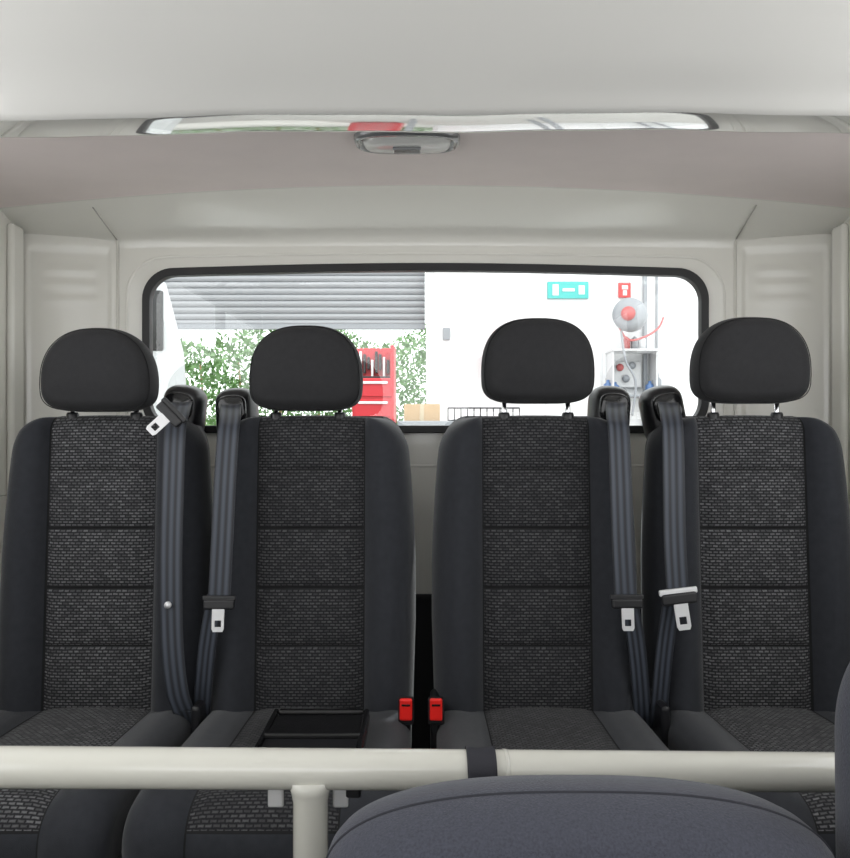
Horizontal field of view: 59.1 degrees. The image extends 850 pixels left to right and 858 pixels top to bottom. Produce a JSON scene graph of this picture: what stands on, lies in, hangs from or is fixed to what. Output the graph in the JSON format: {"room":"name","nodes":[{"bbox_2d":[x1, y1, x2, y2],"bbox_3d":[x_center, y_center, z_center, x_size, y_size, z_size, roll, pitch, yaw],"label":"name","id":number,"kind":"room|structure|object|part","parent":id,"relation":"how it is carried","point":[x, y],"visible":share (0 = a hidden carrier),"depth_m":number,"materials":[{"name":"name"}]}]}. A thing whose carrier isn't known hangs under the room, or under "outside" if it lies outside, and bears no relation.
{"room":"vehicle interior","nodes":[
{"label":"vehicle interior","id":0,"kind":"room"},
{"bbox_2d":[0,209,11,577],"bbox_3d":[-1.150,0.250,0.610,0.030,1.700,3.020,0,0,0],"label":"wall","id":1,"kind":"structure","parent":0,"point":[4,220],"depth_m":2.02,"materials":[{"name":"white paint"}]},
{"bbox_3d":[-1.150,0.640,0.610,0.030,0.920,3.020,0,0,0],"label":"panel","id":2,"kind":"part","parent":1,"relation":"part of","materials":[{"name":"white paint"}]},
{"bbox_2d":[7,223,23,489],"bbox_3d":[-1.125,0.255,2.060,0.020,1.630,0.060,0,0,0],"label":"trim","id":3,"kind":"structure","parent":1,"relation":"attached to","point":[15,234],"depth_m":2.04,"materials":[{"name":"white paint"}]},
{"bbox_2d":[24,234,115,425],"bbox_3d":[-1.008,0.263,2.132,0.258,1.675,0.004,0,0,-9],"label":"wall","id":4,"kind":"structure","parent":0,"point":[70,282],"depth_m":2.13,"materials":[{"name":"white paint"}]},
{"bbox_2d":[116,240,118,414],"bbox_3d":[-0.880,-0.045,2.149,0.008,0.990,0.008,0,0,0],"label":"trim","id":5,"kind":"structure","parent":4,"relation":"attached to","point":[117,241],"depth_m":2.15,"materials":[{"name":"white paint"}]},
{"bbox_2d":[0,0,849,248],"bbox_3d":[0.000,-0.731,0.625,2.320,0.438,3.050,0,0,0],"label":"ceiling","id":6,"kind":"structure","parent":0,"point":[181,123],"depth_m":1.38,"materials":[{"name":"white paint"}]},
{"bbox_2d":[354,132,459,153],"bbox_3d":[-0.038,-0.609,1.600,0.226,0.040,0.144,0,0,-1],"label":"dome light","id":7,"kind":"object","parent":6,"relation":"attached to","point":[371,142],"visible":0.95,"depth_m":1.57,"materials":[{"name":"grey plastic"}]},
{"bbox_2d":[393,147,420,153],"bbox_3d":[-0.038,-0.594,1.598,0.060,0.008,0.032,0,4,0],"label":"switch","id":8,"kind":"object","parent":7,"relation":"attached to","point":[396,150],"depth_m":1.59,"materials":[{"name":"grey plastic"}]},
{"bbox_2d":[119,246,733,593],"bbox_3d":[0.004,0.282,2.162,1.769,1.635,0.024,0,0,0],"label":"wall","id":9,"kind":"structure","parent":0,"point":[423,447],"depth_m":2.15,"materials":[{"name":"white paint"}]},
{"bbox_2d":[92,207,116,239],"bbox_3d":[-0.886,-0.567,2.076,0.004,0.059,0.126,0,0,6],"label":"trim","id":10,"kind":"structure","parent":9,"relation":"attached to","point":[92,207],"depth_m":2.07,"materials":[{"name":"grey plastic"}]},
{"bbox_2d":[142,263,708,432],"bbox_3d":[0.001,-0.231,2.148,1.614,0.485,0.030,0,0,0],"label":"seal","id":11,"kind":"object","parent":9,"relation":"attached to","point":[158,278],"visible":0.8,"depth_m":2.13,"materials":[{"name":"black rubber"}]},
{"bbox_2d":[125,252,725,466],"bbox_3d":[0.001,-0.199,2.154,1.724,0.621,0.011,0,0,0],"label":"trim","id":12,"kind":"structure","parent":9,"relation":"attached to","point":[345,253],"depth_m":2.15,"materials":[{"name":"white paint"}]},
{"bbox_2d":[411,594,641,748],"bbox_3d":[0.004,0.785,2.134,1.749,0.630,0.028,0,0,0],"label":"trim","id":13,"kind":"structure","parent":9,"relation":"attached to","point":[423,658],"depth_m":2.12,"materials":[{"name":"black plastic"}]},
{"bbox_2d":[736,205,756,238],"bbox_3d":[0.889,-0.571,2.076,0.004,0.061,0.126,0,0,-1],"label":"trim","id":14,"kind":"structure","parent":9,"relation":"attached to","point":[756,205],"depth_m":2.07,"materials":[{"name":"grey plastic"}]},
{"bbox_2d":[737,234,831,426],"bbox_3d":[1.020,0.263,2.132,0.264,1.675,0.004,0,0,9],"label":"wall","id":15,"kind":"structure","parent":0,"point":[788,279],"depth_m":2.13,"materials":[{"name":"white paint"}]},
{"bbox_2d":[734,240,736,414],"bbox_3d":[0.889,-0.045,2.149,0.008,0.990,0.008,0,0,0],"label":"trim","id":16,"kind":"structure","parent":15,"relation":"attached to","point":[735,241],"depth_m":2.15,"materials":[{"name":"white paint"}]},
{"bbox_2d":[844,217,849,511],"bbox_3d":[1.165,0.250,0.610,0.030,1.700,3.020,0,0,0],"label":"wall","id":17,"kind":"structure","parent":0,"point":[847,221],"depth_m":2.04,"materials":[{"name":"white paint"}]},
{"bbox_2d":[832,223,847,491],"bbox_3d":[1.140,0.255,2.060,0.020,1.630,0.060,0,0,0],"label":"trim","id":18,"kind":"structure","parent":17,"relation":"attached to","point":[840,232],"depth_m":2.04,"materials":[{"name":"white paint"}]},
{"bbox_3d":[0.007,1.120,0.630,2.345,0.040,3.060,0,0,0],"label":"floor","id":19,"kind":"structure","parent":0,"visible":0},
{"bbox_2d":[0,328,212,857],"bbox_3d":[-0.748,0.433,1.530,0.486,1.334,0.689,0,0,0],"label":"passenger seat","id":20,"kind":"object","parent":19,"relation":"on","point":[81,654],"visible":0.94,"depth_m":1.70,"materials":[{"name":"fabric"}]},
{"bbox_2d":[0,707,190,857],"bbox_3d":[-0.746,0.683,1.463,0.464,0.170,0.555,0,0,0],"label":"cushion","id":21,"kind":"object","parent":20,"relation":"on","point":[35,823],"depth_m":1.26,"materials":[{"name":"fabric"}]},
{"bbox_3d":[-0.746,0.306,1.762,0.482,0.678,0.227,0,0,0],"label":"backrest","id":22,"kind":"part","parent":20,"relation":"part of","materials":[{"name":"fabric"}]},
{"bbox_2d":[146,385,207,724],"bbox_3d":[-0.578,0.295,1.760,0.108,0.809,0.291,0,0,-10],"label":"belt","id":23,"kind":"object","parent":20,"relation":"attached to","point":[180,404],"visible":0.87,"depth_m":1.64,"materials":[{"name":"black fabric"}]},
{"bbox_3d":[-0.580,-0.009,1.627,0.048,0.026,0.003,-44,0,-7],"label":"plate","id":24,"kind":"part","parent":23,"relation":"part of","materials":[{"name":"silver metal"}]},
{"bbox_2d":[122,325,415,857],"bbox_3d":[-0.265,0.430,1.530,0.486,1.340,0.689,0,0,0],"label":"passenger seat","id":25,"kind":"object","parent":19,"relation":"on","point":[323,577],"visible":0.87,"depth_m":1.70,"materials":[{"name":"fabric"}]},
{"bbox_2d":[193,388,258,715],"bbox_3d":[-0.465,0.290,1.751,0.117,0.783,0.302,0,0,0],"label":"belt","id":26,"kind":"object","parent":25,"relation":"attached to","point":[232,405],"visible":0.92,"depth_m":1.64,"materials":[{"name":"black fabric"}]},
{"bbox_3d":[-0.443,0.409,1.604,0.026,0.048,0.003,0,-7,0],"label":"plate","id":27,"kind":"part","parent":26,"relation":"part of","materials":[{"name":"silver metal"}]},
{"bbox_2d":[122,707,411,857],"bbox_3d":[-0.263,0.683,1.463,0.464,0.170,0.555,0,0,0],"label":"cushion","id":28,"kind":"object","parent":25,"relation":"on","point":[159,823],"depth_m":1.22,"materials":[{"name":"fabric"}]},
{"bbox_2d":[255,708,369,747],"bbox_3d":[-0.214,0.593,1.449,0.200,0.032,0.212,0,0,0],"label":"tray","id":29,"kind":"object","parent":25,"relation":"on","point":[286,727],"visible":0.67,"depth_m":1.46,"materials":[{"name":"black plastic"}]},
{"bbox_3d":[-0.214,0.586,1.482,0.184,0.006,0.095,0,0,0],"label":"lid","id":30,"kind":"part","parent":29,"relation":"part of","materials":[{"name":"black plastic"}]},
{"bbox_3d":[-0.263,0.306,1.762,0.482,0.678,0.227,0,0,0],"label":"backrest","id":31,"kind":"part","parent":25,"relation":"part of","materials":[{"name":"fabric"}]},
{"bbox_2d":[398,696,413,729],"bbox_3d":[-0.041,0.647,1.632,0.034,0.150,0.090,0,0,0],"label":"seat belt buckle","id":32,"kind":"object","parent":25,"relation":"attached to","point":[405,703],"visible":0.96,"depth_m":1.59,"materials":[{"name":"red plastic"}]},
{"bbox_2d":[0,745,834,857],"bbox_3d":[0.007,0.725,0.959,2.289,0.750,0.100,0,0,-3],"label":"grab rail","id":33,"kind":"object","parent":19,"relation":"on","point":[310,774],"visible":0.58,"depth_m":0.94,"materials":[{"name":"beige metal"}]},
{"bbox_3d":[-0.190,0.464,0.955,0.020,0.034,0.006,0,0,0],"label":"latch plate","id":34,"kind":"part","parent":33,"relation":"part of","materials":[{"name":"silver metal"}]},
{"bbox_3d":[-0.145,0.765,0.951,0.060,0.649,0.060,0,0,0],"label":"post","id":35,"kind":"part","parent":33,"relation":"part of","materials":[{"name":"beige metal"}]},
{"bbox_3d":[-0.108,0.467,0.960,0.020,0.034,0.006,0,0,0],"label":"latch plate","id":36,"kind":"part","parent":33,"relation":"part of","materials":[{"name":"silver metal"}]},
{"bbox_3d":[0.005,0.435,0.959,2.255,0.119,0.049,0,0,-3],"label":"rail","id":37,"kind":"part","parent":33,"relation":"part of","materials":[{"name":"white paint"}]},
{"bbox_2d":[430,318,669,750],"bbox_3d":[0.255,0.421,1.530,0.486,1.358,0.689,0,0,0],"label":"passenger seat","id":38,"kind":"object","parent":19,"relation":"on","point":[530,646],"visible":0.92,"depth_m":1.70,"materials":[{"name":"fabric"}]},
{"bbox_2d":[428,696,443,733],"bbox_3d":[0.024,0.647,1.632,0.034,0.150,0.090,0,0,0],"label":"seat belt buckle","id":39,"kind":"object","parent":38,"relation":"on","point":[435,703],"visible":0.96,"depth_m":1.59,"materials":[{"name":"red plastic"}]},
{"bbox_3d":[0.186,-0.039,1.765,0.012,0.098,0.012,0,0,0],"label":"post","id":40,"kind":"part","parent":38,"relation":"part of","materials":[{"name":"silver metal"}]},
{"bbox_3d":[0.257,0.306,1.762,0.482,0.678,0.227,0,0,0],"label":"backrest","id":41,"kind":"part","parent":38,"relation":"part of","materials":[{"name":"fabric"}]},
{"bbox_2d":[437,707,669,750],"bbox_3d":[0.257,0.683,1.463,0.464,0.170,0.555,0,0,0],"label":"cushion","id":42,"kind":"object","parent":38,"relation":"on","point":[535,728],"depth_m":1.55,"materials":[{"name":"fabric"}]},
{"bbox_3d":[0.336,-0.039,1.765,0.012,0.098,0.012,0,0,0],"label":"post","id":43,"kind":"part","parent":38,"relation":"part of","materials":[{"name":"silver metal"}]},
{"bbox_2d":[587,386,651,728],"bbox_3d":[0.454,0.287,1.751,0.112,0.788,0.302,0,0,0],"label":"belt","id":44,"kind":"object","parent":38,"relation":"attached to","point":[612,404],"visible":0.95,"depth_m":1.64,"materials":[{"name":"black fabric"}]},
{"bbox_3d":[0.434,0.407,1.604,0.026,0.048,0.003,0,-7,0],"label":"plate","id":45,"kind":"part","parent":44,"relation":"part of","materials":[{"name":"silver metal"}]},
{"bbox_2d":[326,775,834,857],"bbox_3d":[0.143,0.712,0.484,0.476,0.759,0.569,0,0,0],"label":"passenger seat","id":46,"kind":"object","parent":19,"relation":"on","point":[514,816],"visible":1,"depth_m":0.66,"materials":[{"name":"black fabric"}]},
{"bbox_2d":[641,317,849,857],"bbox_3d":[0.755,0.420,1.530,0.486,1.360,0.689,0,0,0],"label":"passenger seat","id":47,"kind":"object","parent":19,"relation":"on","point":[761,664],"visible":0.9,"depth_m":1.70,"materials":[{"name":"fabric"}]},
{"bbox_2d":[638,385,697,727],"bbox_3d":[0.571,0.286,1.748,0.114,0.787,0.315,0,0,9],"label":"belt","id":48,"kind":"object","parent":47,"relation":"attached to","point":[662,405],"visible":0.91,"depth_m":1.64,"materials":[{"name":"black fabric"}]},
{"bbox_3d":[0.549,0.400,1.599,0.030,0.055,0.003,-7,-7,0],"label":"plate","id":49,"kind":"part","parent":48,"relation":"part of","materials":[{"name":"silver metal"}]},
{"bbox_3d":[0.678,-0.039,1.765,0.012,0.098,0.012,0,0,0],"label":"post","id":50,"kind":"part","parent":47,"relation":"part of","materials":[{"name":"silver metal"}]},
{"bbox_3d":[0.757,0.306,1.762,0.482,0.678,0.227,0,0,0],"label":"backrest","id":51,"kind":"part","parent":47,"relation":"part of","materials":[{"name":"fabric"}]},
{"bbox_2d":[668,707,835,857],"bbox_3d":[0.757,0.683,1.463,0.464,0.170,0.555,0,0,0],"label":"cushion","id":52,"kind":"object","parent":47,"relation":"on","point":[793,729],"depth_m":1.53,"materials":[{"name":"fabric"}]},
{"bbox_3d":[0.828,-0.039,1.765,0.012,0.098,0.012,0,0,0],"label":"post","id":53,"kind":"part","parent":47,"relation":"part of","materials":[{"name":"silver metal"}]},
{"bbox_2d":[834,662,849,857],"bbox_3d":[0.619,0.616,0.484,0.444,0.952,0.569,0,0,0],"label":"passenger seat","id":54,"kind":"object","parent":19,"relation":"on","point":[842,712],"visible":1,"depth_m":0.72,"materials":[{"name":"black fabric"}]},
{"bbox_3d":[-1.274,-2.475,7.100,2.585,1.250,0.200,0,0,0],"label":"lintel","id":55,"kind":"object","parent":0,"visible":0},
{"bbox_2d":[164,272,424,329],"bbox_3d":[-1.274,-1.409,7.105,2.548,0.933,0.050,0,0,0],"label":"roller shutter","id":56,"kind":"object","parent":55,"relation":"attached to","point":[337,301],"visible":0.4,"depth_m":7.09,"materials":[{"name":"grey metal"}]},
{"bbox_3d":[-1.274,-0.966,7.105,2.548,0.047,0.050,0,0,0],"label":"rail","id":57,"kind":"part","parent":56,"relation":"part of","materials":[{"name":"grey plastic"}]},
{"label":"outside","id":58,"kind":"structure","parent":0,"visible":0},
{"bbox_3d":[0.000,1.725,8.300,16.000,0.050,11.400,0,0,0],"label":"floor","id":59,"kind":"structure","parent":58,"visible":0},
{"bbox_2d":[153,282,185,415],"bbox_3d":[-2.353,0.509,4.223,1.966,2.382,2.750,0,0,-17],"label":"van","id":60,"kind":"object","parent":59,"relation":"on","point":[168,353],"visible":0.06,"depth_m":3.27,"materials":[{"name":"white paint"}]},
{"bbox_3d":[-1.905,-0.471,3.026,1.606,0.264,0.022,0,0,-17],"label":"glass","id":61,"kind":"part","parent":60,"relation":"part of","materials":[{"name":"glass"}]},
{"bbox_2d":[179,324,425,424],"bbox_3d":[-2.004,0.106,8.803,5.293,3.277,1.089,0,0,0],"label":"hedge","id":62,"kind":"object","parent":59,"relation":"on","point":[228,382],"visible":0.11,"depth_m":8.62,"materials":[{"name":"green plant"}]},
{"bbox_2d":[352,345,395,422],"bbox_3d":[-0.416,0.506,6.210,0.336,2.387,0.480,0,0,0],"label":"tall cabinet","id":63,"kind":"object","parent":59,"relation":"on","point":[378,398],"visible":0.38,"depth_m":6.00,"materials":[{"name":"red metal"}]},
{"bbox_3d":[-0.416,-0.170,5.992,0.296,0.140,0.015,0,0,0],"label":"drawer","id":64,"kind":"part","parent":63,"relation":"part of","materials":[{"name":"red paint"}]},
{"bbox_3d":[-0.416,-0.210,5.979,0.236,0.020,0.017,0,0,0],"label":"handle","id":65,"kind":"part","parent":63,"relation":"part of","materials":[{"name":"silver metal"}]},
{"bbox_3d":[-0.416,-0.370,5.979,0.236,0.020,0.017,0,0,0],"label":"handle","id":66,"kind":"part","parent":63,"relation":"part of","materials":[{"name":"silver metal"}]},
{"bbox_3d":[-0.416,-0.330,5.992,0.296,0.140,0.015,0,0,0],"label":"drawer","id":67,"kind":"part","parent":63,"relation":"part of","materials":[{"name":"red paint"}]},
{"bbox_2d":[397,421,453,424],"bbox_3d":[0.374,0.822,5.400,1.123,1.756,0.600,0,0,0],"label":"bench","id":68,"kind":"object","parent":59,"relation":"on","point":[398,422],"visible":0.06,"depth_m":5.10,"materials":[{"name":"white plastic"}]},
{"bbox_2d":[404,404,439,420],"bbox_3d":[-0.021,-0.115,5.350,0.250,0.119,0.304,0,0,0],"label":"cardboard box","id":69,"kind":"object","parent":68,"relation":"on","point":[412,412],"visible":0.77,"depth_m":5.20,"materials":[{"name":"beige cardboard"}]},
{"bbox_2d":[447,407,519,420],"bbox_3d":[0.407,-0.102,5.200,0.504,0.096,0.012,0,0,0],"label":"wire basket","id":70,"kind":"object","parent":68,"relation":"on","point":[448,408],"visible":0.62,"depth_m":5.20,"materials":[{"name":"black metal"}]},
{"bbox_2d":[426,272,432,403],"bbox_3d":[0.042,-0.650,6.970,0.065,4.700,0.060,0,0,0],"label":"column","id":71,"kind":"structure","parent":59,"relation":"on","point":[429,275],"depth_m":6.94,"materials":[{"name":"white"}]},
{"bbox_2d":[433,272,697,424],"bbox_3d":[4.009,-0.700,7.100,7.981,4.800,0.200,0,0,0],"label":"wall","id":72,"kind":"structure","parent":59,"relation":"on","point":[473,306],"depth_m":7.00,"materials":[{"name":"white paint"}]},
{"bbox_2d":[443,328,449,339],"bbox_3d":[0.201,-0.887,6.985,0.065,0.112,0.030,0,0,0],"label":"light switch","id":73,"kind":"object","parent":72,"relation":"attached to","point":[446,331],"visible":1,"depth_m":6.97,"materials":[{"name":"grey plastic"}]},
{"bbox_2d":[545,274,546,414],"bbox_3d":[1.130,-0.550,6.994,0.020,4.500,0.012,0,0,0],"label":"joint","id":74,"kind":"object","parent":72,"relation":"attached to","point":[545,274],"visible":0.02,"depth_m":6.99,"materials":[{"name":"grey plastic"}]},
{"bbox_2d":[547,281,588,298],"bbox_3d":[1.330,-1.293,6.981,0.383,0.159,0.030,0,0,0],"label":"exit sign","id":75,"kind":"object","parent":72,"relation":"attached to","point":[555,289],"visible":1,"depth_m":6.97,"materials":[{"name":"teal plastic"}]},
{"bbox_2d":[600,275,601,385],"bbox_3d":[1.643,-0.550,6.994,0.020,4.500,0.012,0,0,0],"label":"joint","id":76,"kind":"object","parent":72,"relation":"attached to","point":[600,275],"visible":0.08,"depth_m":6.99,"materials":[{"name":"grey plastic"}]},
{"bbox_2d":[618,282,630,297],"bbox_3d":[1.857,-1.293,6.981,0.112,0.140,0.030,0,0,0],"label":"fire extinguisher sign","id":77,"kind":"object","parent":72,"relation":"attached to","point":[624,288],"visible":0.96,"depth_m":6.97,"materials":[{"name":"red plastic"}]},
{"bbox_2d":[603,336,661,397],"bbox_3d":[1.912,-0.569,6.845,0.563,0.559,0.290,0,0,0],"label":"wall shelf","id":78,"kind":"object","parent":72,"relation":"attached to","point":[618,374],"visible":0.64,"depth_m":6.87,"materials":[{"name":"grey plastic"}]},
{"bbox_2d":[603,380,610,385],"bbox_3d":[1.671,-0.378,6.850,0.080,0.140,0.080,0,0,0],"label":"bottle","id":79,"kind":"object","parent":78,"relation":"on","point":[608,382],"depth_m":6.83,"materials":[{"name":"blue plastic"}]},
{"bbox_2d":[623,336,629,348],"bbox_3d":[1.839,-0.784,6.850,0.070,0.130,0.070,0,0,0],"label":"canister","id":80,"kind":"object","parent":78,"relation":"on","point":[626,343],"depth_m":6.82,"materials":[{"name":"red plastic"}]},
{"bbox_3d":[1.876,-0.504,6.970,0.261,0.243,0.040,0,0,0],"label":"regulator panel","id":81,"kind":"part","parent":78,"relation":"part of","materials":[{"name":"grey plastic"}]},
{"bbox_2d":[631,336,637,348],"bbox_3d":[1.913,-0.784,6.850,0.070,0.130,0.070,0,0,0],"label":"canister","id":82,"kind":"object","parent":78,"relation":"on","point":[634,344],"depth_m":6.82,"materials":[{"name":"grey plastic"}]},
{"bbox_2d":[638,336,645,348],"bbox_3d":[1.979,-0.784,6.850,0.070,0.130,0.070,0,0,0],"label":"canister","id":83,"kind":"object","parent":78,"relation":"on","point":[641,343],"depth_m":6.82,"materials":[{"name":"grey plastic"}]},
{"bbox_2d":[645,381,653,389],"bbox_3d":[2.053,-0.373,6.850,0.080,0.130,0.080,0,0,0],"label":"bottle","id":84,"kind":"object","parent":78,"relation":"on","point":[650,384],"depth_m":6.83,"materials":[{"name":"blue plastic"}]},
{"bbox_2d":[652,373,661,385],"bbox_3d":[2.119,-0.408,6.850,0.080,0.200,0.080,0,0,0],"label":"bottle","id":85,"kind":"object","parent":78,"relation":"on","point":[653,374],"depth_m":6.82,"materials":[{"name":"grey plastic"}]},
{"bbox_2d":[612,297,664,415],"bbox_3d":[1.866,-0.643,6.729,0.439,1.051,0.348,0,0,44],"label":"hose reel","id":86,"kind":"object","parent":72,"relation":"attached to","point":[629,314],"visible":1,"depth_m":6.63,"materials":[{"name":"grey plastic"}]},
{"bbox_2d":[643,276,646,391],"bbox_3d":[2.044,-0.350,6.970,0.037,4.100,0.040,0,0,0],"label":"conduit","id":87,"kind":"object","parent":72,"relation":"attached to","point":[644,277],"visible":0.04,"depth_m":6.95,"materials":[{"name":"grey plastic"}]},
{"bbox_2d":[655,277,657,348],"bbox_3d":[2.156,-0.350,6.975,0.019,4.100,0.030,0,0,0],"label":"conduit","id":88,"kind":"object","parent":72,"relation":"attached to","point":[656,278],"visible":0.02,"depth_m":6.96,"materials":[{"name":"grey plastic"}]}
]}

